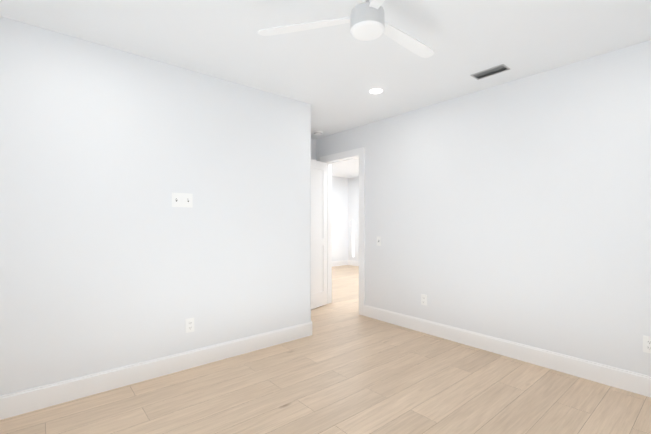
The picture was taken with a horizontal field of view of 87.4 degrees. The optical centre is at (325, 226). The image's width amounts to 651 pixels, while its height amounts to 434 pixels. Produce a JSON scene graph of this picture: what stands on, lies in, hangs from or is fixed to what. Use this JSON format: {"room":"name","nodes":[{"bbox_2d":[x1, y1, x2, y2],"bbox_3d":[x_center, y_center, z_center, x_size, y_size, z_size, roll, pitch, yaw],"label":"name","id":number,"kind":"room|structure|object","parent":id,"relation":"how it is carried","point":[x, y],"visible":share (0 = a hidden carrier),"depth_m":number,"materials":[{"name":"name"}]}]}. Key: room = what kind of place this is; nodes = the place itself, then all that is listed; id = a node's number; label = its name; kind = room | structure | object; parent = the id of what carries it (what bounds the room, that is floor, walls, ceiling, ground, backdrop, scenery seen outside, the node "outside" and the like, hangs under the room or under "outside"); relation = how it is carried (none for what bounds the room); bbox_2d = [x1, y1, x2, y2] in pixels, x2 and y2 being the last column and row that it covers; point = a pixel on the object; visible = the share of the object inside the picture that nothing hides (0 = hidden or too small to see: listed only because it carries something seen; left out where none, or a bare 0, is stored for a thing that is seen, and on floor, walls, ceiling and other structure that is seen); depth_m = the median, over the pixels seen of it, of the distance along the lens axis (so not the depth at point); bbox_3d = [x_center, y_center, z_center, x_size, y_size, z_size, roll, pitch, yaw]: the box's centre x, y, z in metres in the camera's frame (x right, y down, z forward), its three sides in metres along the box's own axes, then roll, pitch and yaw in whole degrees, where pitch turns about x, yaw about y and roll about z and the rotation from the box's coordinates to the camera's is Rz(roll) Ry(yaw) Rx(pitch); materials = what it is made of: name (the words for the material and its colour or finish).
{"room":"empty bedroom","nodes":[
{"label":"empty bedroom","id":0,"kind":"room"},
{"bbox_2d":[0,16,310,395],"bbox_3d":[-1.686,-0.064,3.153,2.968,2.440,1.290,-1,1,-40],"label":"wall","id":1,"kind":"structure","parent":0,"point":[111,257],"depth_m":2.53,"materials":[{"name":"paint"}]},
{"bbox_2d":[0,321,311,419],"bbox_3d":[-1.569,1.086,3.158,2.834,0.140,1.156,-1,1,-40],"label":"baseboard","id":2,"kind":"structure","parent":1,"relation":"attached to","point":[28,400],"depth_m":2.53,"materials":[{"name":"white paint"}]},
{"bbox_2d":[172,193,192,207],"bbox_3d":[-1.151,-0.214,2.747,0.162,0.114,0.018,-1,1,-40],"label":"light switch","id":3,"kind":"object","parent":1,"relation":"attached to","point":[182,199],"visible":1,"depth_m":2.75,"materials":[{"name":"white plastic"}]},
{"bbox_2d":[185,318,193,332],"bbox_3d":[-1.113,0.811,2.799,0.070,0.114,0.008,-1,1,-40],"label":"electrical outlet","id":4,"kind":"object","parent":1,"relation":"attached to","point":[189,324],"visible":1,"depth_m":2.79,"materials":[{"name":"white plastic"}]},
{"bbox_2d":[311,138,315,159],"bbox_3d":[-0.510,-0.086,4.899,1.085,2.440,0.150,-1,1,-40],"label":"wall","id":5,"kind":"structure","parent":0,"point":[313,149],"depth_m":5.07,"materials":[{"name":"paint"}]},
{"bbox_2d":[0,265,650,433],"bbox_3d":[0.246,1.170,4.441,7.860,0.060,7.950,-1,1,-40],"label":"floor","id":6,"kind":"structure","parent":0,"point":[345,367],"depth_m":2.35,"materials":[{"name":"brown wood"}]},
{"bbox_2d":[0,0,650,177],"bbox_3d":[0.246,-1.340,4.409,7.860,0.080,7.950,-1,1,-40],"label":"ceiling","id":7,"kind":"structure","parent":0,"point":[333,75],"depth_m":2.34,"materials":[{"name":"paint"}]},
{"bbox_2d":[313,131,322,135],"bbox_3d":[-0.103,-1.284,4.697,0.132,0.038,0.132,-1,1,-40],"label":"smoke detector","id":8,"kind":"object","parent":7,"relation":"attached to","point":[317,133],"visible":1,"depth_m":4.66,"materials":[{"name":"white plastic"}]},
{"bbox_2d":[258,0,433,57],"bbox_3d":[0.324,-1.137,1.831,0.984,0.260,1.062,-1,1,-40],"label":"fan","id":9,"kind":"object","parent":7,"relation":"hanging from","point":[366,20],"visible":1,"depth_m":1.81,"materials":[{"name":"white plastic"}]},
{"bbox_2d":[369,88,383,93],"bbox_3d":[0.478,-1.282,3.224,0.143,0.004,0.143,-1,1,-40],"label":"recessed light","id":10,"kind":"object","parent":7,"relation":"in","point":[375,90],"visible":1,"depth_m":3.21,"materials":[{"name":"white paint"}]},
{"bbox_2d":[470,64,509,79],"bbox_3d":[1.361,-1.277,2.818,0.135,0.006,0.265,-1,1,-40],"label":"ceiling vent","id":11,"kind":"object","parent":7,"relation":"in","point":[491,71],"visible":1,"depth_m":2.82,"materials":[{"name":"silver metal"}]},
{"bbox_2d":[332,176,347,260],"bbox_3d":[-0.636,-0.132,8.595,3.507,2.440,0.150,-1,1,-40],"label":"wall","id":12,"kind":"structure","parent":0,"point":[339,218],"depth_m":9.37,"materials":[{"name":"paint"}]},
{"bbox_2d":[332,260,347,266],"bbox_3d":[-0.651,1.020,8.489,3.330,0.140,0.015,-1,1,-40],"label":"baseboard","id":13,"kind":"structure","parent":12,"relation":"attached to","point":[345,262],"depth_m":9.36,"materials":[{"name":"white paint"}]},
{"bbox_2d":[348,177,358,260],"bbox_3d":[2.375,-0.120,7.642,0.150,2.440,5.200,-1,1,-40],"label":"wall","id":14,"kind":"structure","parent":0,"point":[353,211],"depth_m":9.41,"materials":[{"name":"paint"}]},
{"bbox_2d":[348,260,358,265],"bbox_3d":[2.312,1.031,7.603,0.015,0.140,5.200,-1,1,-40],"label":"baseboard","id":15,"kind":"structure","parent":14,"relation":"attached to","point":[350,262],"depth_m":9.40,"materials":[{"name":"white paint"}]},
{"bbox_2d":[316,40,650,375],"bbox_3d":[1.395,-0.067,3.400,0.120,2.440,4.600,-1,1,-40],"label":"wall","id":16,"kind":"structure","parent":0,"point":[518,211],"depth_m":2.92,"materials":[{"name":"paint"}]},
{"bbox_2d":[311,159,326,308],"bbox_3d":[-0.184,0.106,4.668,0.159,2.042,0.698,1,1,35],"label":"door","id":17,"kind":"structure","parent":16,"relation":"in","point":[318,233],"depth_m":4.78,"materials":[{"name":"white paint"}]},
{"bbox_2d":[320,147,364,315],"bbox_3d":[0.262,0.059,4.736,0.156,2.155,0.890,-1,1,-40],"label":"door frame","id":18,"kind":"structure","parent":16,"relation":"attached to","point":[360,152],"depth_m":4.45,"materials":[{"name":"white paint"}]},
{"bbox_2d":[377,236,380,245],"bbox_3d":[0.650,0.178,4.174,0.018,0.114,0.070,-1,1,-40],"label":"light switch","id":19,"kind":"object","parent":16,"relation":"attached to","point":[378,241],"visible":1,"depth_m":4.17,"materials":[{"name":"white plastic"}]},
{"bbox_2d":[421,294,426,305],"bbox_3d":[1.068,0.794,3.697,0.008,0.114,0.070,-1,1,-40],"label":"electrical outlet","id":20,"kind":"object","parent":16,"relation":"attached to","point":[423,299],"visible":1,"depth_m":3.70,"materials":[{"name":"white plastic"}]},
{"bbox_2d":[364,305,650,396],"bbox_3d":[1.294,1.083,3.428,0.016,0.140,4.450,-1,1,-40],"label":"baseboard","id":21,"kind":"structure","parent":16,"relation":"attached to","point":[633,382],"depth_m":2.90,"materials":[{"name":"white paint"}]},
{"bbox_2d":[643,335,650,352],"bbox_3d":[2.223,0.811,2.336,0.008,0.114,0.070,-1,1,-40],"label":"electrical outlet","id":22,"kind":"object","parent":16,"relation":"attached to","point":[646,344],"visible":1,"depth_m":2.35,"materials":[{"name":"white plastic"}]}
]}

